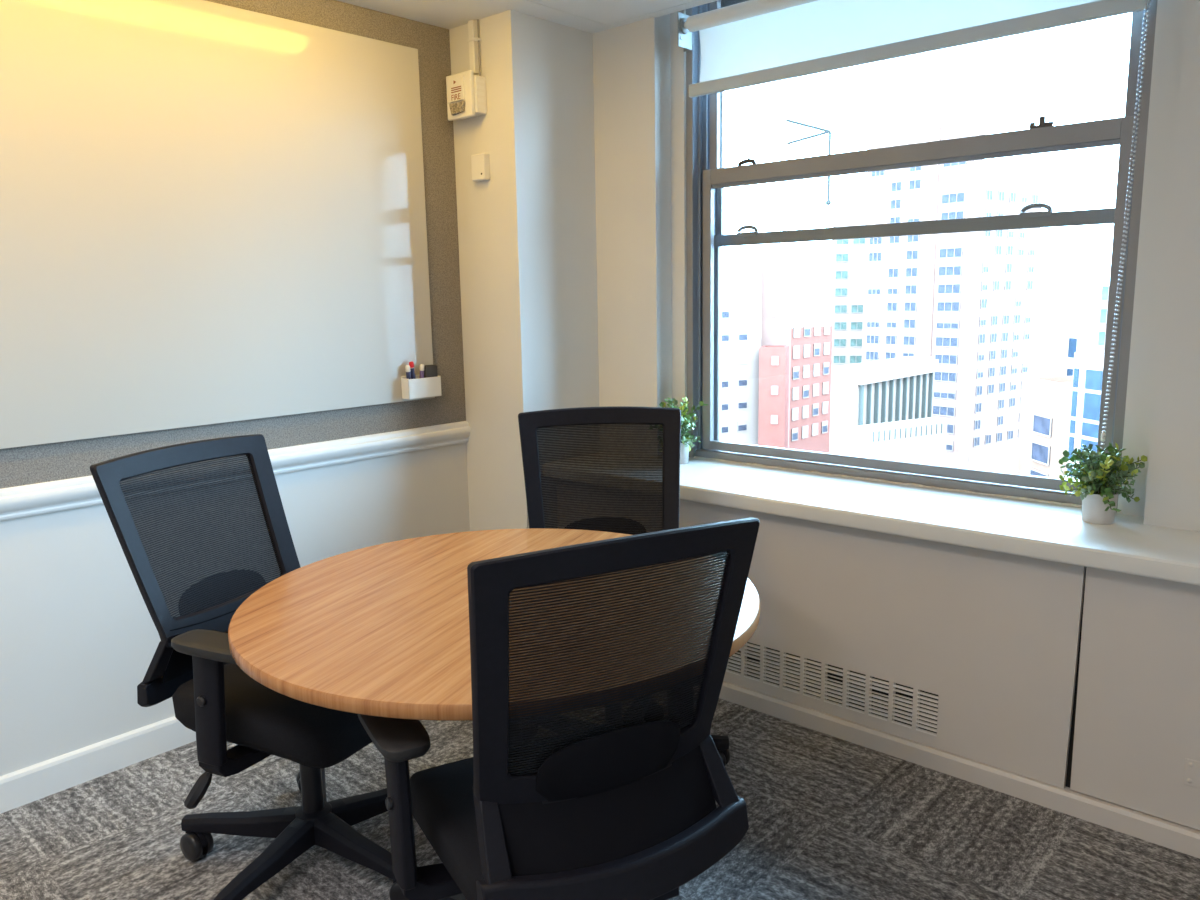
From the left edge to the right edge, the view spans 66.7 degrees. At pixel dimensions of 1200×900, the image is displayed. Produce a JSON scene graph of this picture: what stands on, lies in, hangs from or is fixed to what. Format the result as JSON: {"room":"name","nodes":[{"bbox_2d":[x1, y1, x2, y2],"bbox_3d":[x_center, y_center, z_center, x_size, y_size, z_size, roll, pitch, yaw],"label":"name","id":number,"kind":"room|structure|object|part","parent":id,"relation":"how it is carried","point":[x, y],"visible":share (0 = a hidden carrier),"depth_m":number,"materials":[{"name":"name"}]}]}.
{"room":"office","nodes":[
{"label":"office","id":0,"kind":"room"},
{"bbox_2d":[0,443,469,775],"bbox_3d":[-1.781,-0.234,2.516,0.120,2.584,4.097,8,13,41],"label":"wall","id":1,"kind":"structure","parent":0,"point":[79,636],"depth_m":2.81,"materials":[{"name":"paint"}]},
{"bbox_2d":[0,716,195,813],"bbox_3d":[-1.775,1.008,2.605,0.015,0.105,3.697,8,13,41],"label":"baseboard","id":2,"kind":"structure","parent":1,"relation":"attached to","point":[18,788],"depth_m":2.81,"materials":[{"name":"paint"}]},
{"bbox_2d":[0,0,465,488],"bbox_3d":[-1.802,-0.630,2.337,0.006,1.540,3.676,8,13,41],"label":"panel","id":3,"kind":"object","parent":1,"relation":"attached to","point":[33,464],"visible":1,"depth_m":3.44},
{"bbox_2d":[0,0,434,448],"bbox_3d":[-1.492,-0.696,2.660,0.015,1.322,2.436,8,13,41],"label":"whiteboard","id":4,"kind":"object","parent":3,"relation":"attached to","point":[211,212],"visible":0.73,"depth_m":2.88,"materials":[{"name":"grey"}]},
{"bbox_2d":[401,375,441,399],"bbox_3d":[-0.700,-0.250,3.573,0.048,0.088,0.157,8,13,41],"label":"holder","id":5,"kind":"object","parent":4,"relation":"attached to","point":[417,388],"visible":0.94,"depth_m":3.54,"materials":[{"name":"white plastic"}]},
{"bbox_2d":[405,365,410,378],"bbox_3d":[-0.739,-0.266,3.527,0.023,0.124,0.019,-8,12,-35],"label":"marker","id":6,"kind":"object","parent":5,"relation":"in","point":[407,367],"visible":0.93,"depth_m":3.51,"materials":[{"name":"white plastic"}]},
{"bbox_2d":[409,361,415,378],"bbox_3d":[-0.725,-0.275,3.542,0.019,0.139,0.030,8,13,41],"label":"marker","id":7,"kind":"object","parent":5,"relation":"in","point":[411,364],"visible":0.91,"depth_m":3.53,"materials":[{"name":"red plastic"}]},
{"bbox_2d":[419,364,423,377],"bbox_3d":[-0.699,-0.274,3.572,0.019,0.125,0.029,8,13,41],"label":"marker","id":8,"kind":"object","parent":5,"relation":"in","point":[421,365],"visible":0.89,"depth_m":3.56,"materials":[{"name":"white plastic"}]},
{"bbox_2d":[424,365,437,377],"bbox_3d":[-0.672,-0.276,3.601,0.030,0.118,0.058,8,13,41],"label":"eraser","id":9,"kind":"object","parent":5,"relation":"in","point":[429,370],"visible":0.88,"depth_m":3.58,"materials":[{"name":"grey fabric"}]},
{"bbox_2d":[0,421,470,520],"bbox_3d":[-1.784,0.175,2.458,0.032,0.091,3.697,8,13,41],"label":"trim","id":10,"kind":"structure","parent":1,"relation":"attached to","point":[59,495],"depth_m":3.25,"materials":[{"name":"paint"}]},
{"bbox_2d":[449,9,598,530],"bbox_3d":[-0.275,-0.489,3.856,0.407,2.584,0.545,8,13,41],"label":"wall column","id":11,"kind":"structure","parent":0,"point":[527,232],"depth_m":3.60,"materials":[{"name":"paint"}]},
{"bbox_2d":[446,70,486,120],"bbox_3d":[-0.516,-1.352,3.485,0.155,0.163,0.084,8,13,41],"label":"fire alarm","id":12,"kind":"object","parent":11,"relation":"attached to","point":[466,91],"visible":1,"depth_m":3.45,"materials":[{"name":"white plastic"}]},
{"bbox_3d":[-0.546,-1.372,3.466,0.088,0.086,0.007,8,13,41],"label":"sounder panel","id":13,"kind":"part","parent":12,"relation":"part of","materials":[{"name":"white plastic"}]},
{"bbox_2d":[468,19,480,75],"bbox_3d":[-0.475,-1.518,3.458,0.052,0.213,0.025,8,13,41],"label":"cable conduit","id":14,"kind":"object","parent":11,"relation":"attached to","point":[474,40],"visible":0.92,"depth_m":3.45,"materials":[{"name":"white plastic"}]},
{"bbox_2d":[471,153,489,181],"bbox_3d":[-0.462,-1.092,3.521,0.076,0.098,0.031,8,13,41],"label":"wall sensor","id":15,"kind":"object","parent":11,"relation":"attached to","point":[480,164],"visible":1,"depth_m":3.50,"materials":[{"name":"white plastic"}]},
{"bbox_2d":[336,0,717,33],"bbox_3d":[-0.310,-1.325,1.081,3.950,0.197,4.254,8,13,41],"label":"ceiling","id":16,"kind":"structure","parent":0,"point":[591,16],"depth_m":3.33,"materials":[{"name":"paint"}]},
{"bbox_2d":[0,698,1199,899],"bbox_3d":[-0.234,1.238,1.549,3.950,0.050,4.342,8,13,41],"label":"floor","id":17,"kind":"structure","parent":0,"point":[830,817],"depth_m":2.46,"materials":[{"name":"carpet"}]},
{"bbox_2d":[90,434,407,899],"bbox_3d":[-0.773,0.543,2.316,0.787,1.082,0.741,4,11,25],"label":"office chair","id":18,"kind":"object","parent":17,"relation":"on","point":[200,527],"visible":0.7,"depth_m":2.30,"materials":[{"name":"black plastic"}]},
{"bbox_3d":[-1.033,0.229,2.407,0.181,0.492,0.531,0,9,26],"label":"backrest frame","id":19,"kind":"part","parent":18,"relation":"part of","materials":[{"name":"black plastic"}]},
{"bbox_3d":[-0.996,0.485,2.435,0.110,0.165,0.425,0,9,26],"label":"panel","id":20,"kind":"part","parent":18,"relation":"part of","materials":[{"name":"black plastic"}]},
{"bbox_3d":[-1.039,0.220,2.408,0.124,0.381,0.427,0,9,26],"label":"panel","id":21,"kind":"part","parent":18,"relation":"part of","materials":[{"name":"black fabric"}]},
{"bbox_3d":[-0.827,0.581,2.142,0.094,0.314,0.246,4,11,25],"label":"armrest","id":22,"kind":"part","parent":18,"relation":"part of","materials":[{"name":"black plastic"}]},
{"bbox_3d":[-0.739,0.618,2.334,0.502,0.131,0.500,4,11,25],"label":"seat","id":23,"kind":"part","parent":18,"relation":"part of","materials":[{"name":"black fabric"}]},
{"bbox_2d":[228,528,759,899],"bbox_3d":[-0.226,0.712,2.222,1.206,0.760,1.206,8,13,41],"label":"round table","id":24,"kind":"object","parent":17,"relation":"on","point":[380,630],"visible":0.56,"depth_m":1.96,"materials":[{"name":"brown wood"}]},
{"bbox_2d":[358,517,759,899],"bbox_3d":[-0.104,0.623,1.798,0.742,1.074,0.719,-6,11,-27],"label":"office chair","id":25,"kind":"object","parent":17,"relation":"on","point":[596,770],"visible":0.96,"depth_m":1.54,"materials":[{"name":"black plastic"}]},
{"bbox_3d":[-0.276,0.681,1.744,0.246,0.314,0.094,-6,11,-27],"label":"armrest","id":26,"kind":"part","parent":25,"relation":"part of","materials":[{"name":"black plastic"}]},
{"bbox_3d":[-0.095,0.731,1.848,0.500,0.131,0.502,-6,11,-27],"label":"seat","id":27,"kind":"part","parent":25,"relation":"part of","materials":[{"name":"black fabric"}]},
{"bbox_3d":[0.027,0.627,1.593,0.425,0.165,0.110,-6,8,-27],"label":"panel","id":28,"kind":"part","parent":25,"relation":"part of","materials":[{"name":"black plastic"}]},
{"bbox_3d":[0.027,0.371,1.541,0.531,0.498,0.159,-6,11,-27],"label":"backrest frame","id":29,"kind":"part","parent":25,"relation":"part of","materials":[{"name":"black plastic"}]},
{"bbox_3d":[0.029,0.363,1.534,0.427,0.386,0.107,-6,11,-27],"label":"panel","id":30,"kind":"part","parent":25,"relation":"part of","materials":[{"name":"black fabric"}]},
{"bbox_2d":[518,406,730,765],"bbox_3d":[0.039,0.454,2.733,0.710,1.090,0.721,-2,10,-4],"label":"office chair","id":31,"kind":"object","parent":17,"relation":"on","point":[616,469],"visible":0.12,"depth_m":2.96,"materials":[{"name":"black fabric"}]},
{"bbox_3d":[0.008,0.115,2.948,0.531,0.492,0.181,-2,10,-4],"label":"backrest frame","id":32,"kind":"part","parent":31,"relation":"part of","materials":[{"name":"black plastic"}]},
{"bbox_3d":[0.007,0.104,2.952,0.427,0.381,0.124,-2,10,-4],"label":"panel","id":33,"kind":"part","parent":31,"relation":"part of","materials":[{"name":"black fabric"}]},
{"bbox_2d":[593,0,1199,585],"bbox_3d":[1.280,-0.419,2.682,3.513,2.784,0.691,8,13,41],"label":"wall window","id":34,"kind":"structure","parent":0,"point":[639,67],"depth_m":2.77,"materials":[{"name":"paint"}]},
{"bbox_2d":[659,397,707,464],"bbox_3d":[0.303,-0.083,3.635,0.204,0.267,0.218,4,11,27],"label":"potted plant","id":35,"kind":"object","parent":34,"relation":"on","point":[687,440],"visible":0.37,"depth_m":3.60,"materials":[{"name":"green plant"}]},
{"bbox_3d":[0.311,0.009,3.635,0.091,0.086,0.091,8,13,41],"label":"pot","id":36,"kind":"part","parent":35,"relation":"part of","materials":[{"name":"white ceramic"}]},
{"bbox_2d":[694,456,1081,506],"bbox_3d":[0.960,0.105,3.248,1.586,0.010,0.016,8,13,41],"label":"trim","id":37,"kind":"structure","parent":34,"relation":"on","point":[873,479],"depth_m":3.16,"materials":[{"name":"grey metal"}]},
{"bbox_2d":[678,0,1150,448],"bbox_3d":[0.902,-0.817,3.032,1.601,1.500,0.086,8,13,41],"label":"roller blind","id":38,"kind":"object","parent":34,"relation":"attached to","point":[751,42],"visible":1,"depth_m":3.01,"materials":[{"name":"white fabric"}]},
{"bbox_3d":[1.458,-0.710,2.516,0.046,1.442,0.016,8,13,41],"label":"bead chain","id":39,"kind":"part","parent":38,"relation":"part of","materials":[{"name":"metal"}]},
{"bbox_2d":[686,0,1157,511],"bbox_3d":[1.003,-0.830,3.157,1.590,1.915,0.208,8,13,41],"label":"window","id":40,"kind":"structure","parent":34,"relation":"attached to","point":[707,177],"depth_m":3.14,"materials":[{"name":"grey metal"}]},
{"bbox_3d":[1.042,-1.228,3.151,1.570,0.950,0.020,8,13,41],"label":"storm sash","id":41,"kind":"part","parent":40,"relation":"part of","materials":[{"name":"glass"}]},
{"bbox_3d":[0.582,-0.866,3.598,0.098,0.043,0.015,8,13,41],"label":"lift handle","id":42,"kind":"part","parent":40,"relation":"part of","materials":[{"name":"brown metal"}]},
{"bbox_3d":[1.043,-0.367,3.281,1.570,0.876,0.020,8,13,41],"label":"storm sash","id":43,"kind":"part","parent":40,"relation":"part of","materials":[{"name":"clear glass"}]},
{"bbox_3d":[0.978,-0.478,3.172,1.498,1.104,0.025,8,13,41],"label":"sash","id":44,"kind":"part","parent":40,"relation":"part of","materials":[{"name":"clear glass"}]},
{"bbox_3d":[0.986,-1.326,3.051,1.484,0.722,0.025,8,13,41],"label":"sash","id":45,"kind":"part","parent":40,"relation":"part of","materials":[{"name":"brown metal"}]},
{"bbox_3d":[1.383,-0.760,2.889,0.098,0.043,0.015,8,13,41],"label":"lift handle","id":46,"kind":"part","parent":40,"relation":"part of","materials":[{"name":"brown metal"}]},
{"bbox_2d":[719,681,1199,858],"bbox_3d":[1.124,0.949,2.770,3.393,0.062,0.116,8,13,41],"label":"baseboard","id":47,"kind":"structure","parent":34,"relation":"attached to","point":[1147,827],"depth_m":2.69,"materials":[{"name":"paint"}]},
{"bbox_2d":[679,499,1085,788],"bbox_3d":[0.577,0.527,3.142,1.998,0.666,0.025,7,13,41],"label":"panel","id":48,"kind":"object","parent":47,"relation":"on","point":[967,652],"visible":0.71,"depth_m":2.78,"materials":[{"name":"paint"}]},
{"bbox_2d":[726,642,937,735],"bbox_3d":[0.658,0.759,3.111,1.026,0.154,0.022,8,13,41],"label":"vent","id":49,"kind":"object","parent":48,"relation":"attached to","point":[906,706],"depth_m":2.99,"materials":[{"name":"metal"}]},
{"bbox_2d":[1070,567,1199,829],"bbox_3d":[1.835,0.690,2.032,1.405,0.662,0.014,8,13,41],"label":"panel","id":50,"kind":"object","parent":47,"relation":"on","point":[1137,717],"visible":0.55,"depth_m":2.39,"materials":[{"name":"paint"}]},
{"bbox_2d":[1183,758,1199,788],"bbox_3d":[1.546,0.832,2.307,0.116,0.072,0.006,8,13,41],"label":"cover plate","id":51,"kind":"object","parent":50,"relation":"attached to","point":[1191,777],"visible":1,"depth_m":2.33,"materials":[{"name":"paint"}]},
{"bbox_2d":[1058,442,1146,523],"bbox_3d":[1.423,0.091,2.608,0.224,0.228,0.222,8,13,41],"label":"potted plant","id":52,"kind":"object","parent":34,"relation":"on","point":[1100,479],"visible":1,"depth_m":2.58,"materials":[{"name":"green plant"}]},
{"bbox_3d":[1.430,0.162,2.611,0.091,0.086,0.091,8,13,41],"label":"pot","id":53,"kind":"part","parent":52,"relation":"part of","materials":[{"name":"white ceramic"}]},
{"label":"outside","id":54,"kind":"structure","parent":0,"visible":0},
{"bbox_2d":[1031,357,1044,376],"bbox_3d":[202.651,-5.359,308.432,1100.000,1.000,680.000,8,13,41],"label":"ground","id":55,"kind":"structure","parent":54,"point":[1038,363],"depth_m":577.44,"materials":[{"name":"white"}]},
{"bbox_2d":[721,248,761,444],"bbox_3d":[10.818,-0.360,131.381,16.463,55.289,18.180,-7,11,-30],"label":"apartment block","id":56,"kind":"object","parent":55,"relation":"on","point":[741,267],"visible":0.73,"depth_m":123.67,"materials":[{"name":"white concrete"}]},
{"bbox_2d":[758,345,789,447],"bbox_3d":[24.188,6.646,127.814,3.533,42.186,4.180,2,10,19],"label":"brick building","id":57,"kind":"structure","parent":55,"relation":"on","point":[773,359],"depth_m":123.73,"materials":[{"name":"brick"}]},
{"bbox_2d":[761,257,791,447],"bbox_3d":[25.221,-0.264,132.614,3.911,54.167,5.180,2,10,18],"label":"brick tower","id":58,"kind":"structure","parent":55,"relation":"on","point":[776,272],"depth_m":126.91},
{"bbox_2d":[779,119,830,256],"bbox_3d":[56.560,-42.057,252.256,11.845,95.518,7.409,8,13,41],"label":"tower crane","id":59,"kind":"object","parent":55,"relation":"on","point":[826,131],"visible":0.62,"depth_m":245.94,"materials":[{"name":"metal"}]},
{"bbox_2d":[789,322,832,452],"bbox_3d":[32.117,2.277,145.618,3.180,44.558,13.644,7,13,41],"label":"brick building","id":60,"kind":"structure","parent":55,"relation":"on","point":[811,346],"depth_m":142.58,"materials":[{"name":"brick"}]},
{"bbox_2d":[830,201,865,366],"bbox_3d":[57.824,-20.225,205.449,11.448,67.985,18.180,2,10,16],"label":"office block","id":61,"kind":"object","parent":55,"relation":"on","point":[848,255],"visible":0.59,"depth_m":194.89,"materials":[{"name":"white concrete"}]},
{"bbox_2d":[829,356,938,455],"bbox_3d":[34.715,9.829,111.226,4.600,41.076,20.403,8,13,42],"label":"building","id":62,"kind":"structure","parent":55,"relation":"on","point":[901,388],"depth_m":103.76,"materials":[{"name":"white concrete"}]},
{"bbox_3d":[35.284,-9.257,107.132,0.700,1.500,20.403,8,13,42],"label":"cornice","id":63,"kind":"part","parent":62,"relation":"part of","materials":[{"name":"white concrete"}]},
{"bbox_2d":[855,417,947,465],"bbox_3d":[29.759,15.435,91.568,10.774,36.774,1.700,-6,11,-29],"label":"building","id":64,"kind":"structure","parent":55,"relation":"on","point":[923,440],"depth_m":88.10,"materials":[{"name":"white concrete"}]},
{"bbox_3d":[29.765,-1.686,87.918,9.324,1.000,0.100,-6,11,-29],"label":"railing","id":65,"kind":"part","parent":64,"relation":"part of","materials":[{"name":"white metal"}]},
{"bbox_2d":[862,89,986,467],"bbox_3d":[57.573,-20.640,166.225,3.250,81.928,21.339,-8,12,-36],"label":"apartment tower","id":66,"kind":"structure","parent":55,"relation":"on","point":[920,297],"depth_m":160.78,"materials":[{"name":"white concrete"},{"name":"blue window glass"}]},
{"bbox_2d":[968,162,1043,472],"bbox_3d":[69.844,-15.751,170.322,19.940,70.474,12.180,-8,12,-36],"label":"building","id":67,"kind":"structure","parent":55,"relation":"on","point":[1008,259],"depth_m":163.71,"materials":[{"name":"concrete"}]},
{"bbox_2d":[1017,376,1072,478],"bbox_3d":[47.891,13.821,86.395,14.180,41.029,9.097,-1,10,-2],"label":"stone building","id":68,"kind":"structure","parent":55,"relation":"on","point":[1046,400],"depth_m":83.72,"materials":[{"name":"white stone"}]},
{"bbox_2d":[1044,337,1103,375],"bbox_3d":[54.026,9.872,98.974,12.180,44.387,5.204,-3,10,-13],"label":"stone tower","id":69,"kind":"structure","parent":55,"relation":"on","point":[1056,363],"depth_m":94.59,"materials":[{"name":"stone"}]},
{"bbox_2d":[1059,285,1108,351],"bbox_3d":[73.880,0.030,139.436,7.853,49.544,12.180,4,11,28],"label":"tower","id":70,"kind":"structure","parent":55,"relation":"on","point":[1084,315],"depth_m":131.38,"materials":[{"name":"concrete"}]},
{"bbox_2d":[1066,352,1103,479],"bbox_3d":[40.017,15.642,64.507,14.040,45.044,5.238,-3,10,-11],"label":"glass building","id":71,"kind":"structure","parent":55,"relation":"on","point":[1088,366],"depth_m":61.13,"materials":[{"name":"glass"}]},
{"bbox_3d":[32.426,-0.094,62.698,0.060,1.640,0.471,-3,10,-11],"label":"pane","id":72,"kind":"part","parent":71,"relation":"part of","materials":[{"name":"blue glass"}]},
{"bbox_3d":[32.399,-1.597,62.443,0.060,0.890,0.471,-3,10,-11],"label":"pane","id":73,"kind":"part","parent":71,"relation":"part of","materials":[{"name":"blue glass"}]},
{"bbox_3d":[32.370,-3.150,62.180,0.060,1.740,0.471,-3,10,-11],"label":"pane","id":74,"kind":"part","parent":71,"relation":"part of","materials":[{"name":"blue glass"}]},
{"bbox_3d":[32.338,-4.899,61.883,0.060,1.290,0.471,-3,10,-11],"label":"pane","id":75,"kind":"part","parent":71,"relation":"part of","materials":[{"name":"blue glass"}]},
{"bbox_3d":[32.805,0.213,60.850,0.060,1.640,1.990,-3,10,-11],"label":"pane","id":76,"kind":"part","parent":71,"relation":"part of","materials":[{"name":"blue glass"}]},
{"bbox_3d":[32.778,-1.290,60.595,0.060,0.890,1.990,-3,10,-11],"label":"pane","id":77,"kind":"part","parent":71,"relation":"part of","materials":[{"name":"blue glass"}]},
{"bbox_3d":[32.749,-2.843,60.331,0.060,1.740,1.990,-3,10,-11],"label":"pane","id":78,"kind":"part","parent":71,"relation":"part of","materials":[{"name":"blue glass"}]},
{"bbox_3d":[32.717,-4.593,60.035,0.060,1.290,1.990,-3,10,-11],"label":"pane","id":79,"kind":"part","parent":71,"relation":"part of","materials":[{"name":"blue glass"}]}
]}

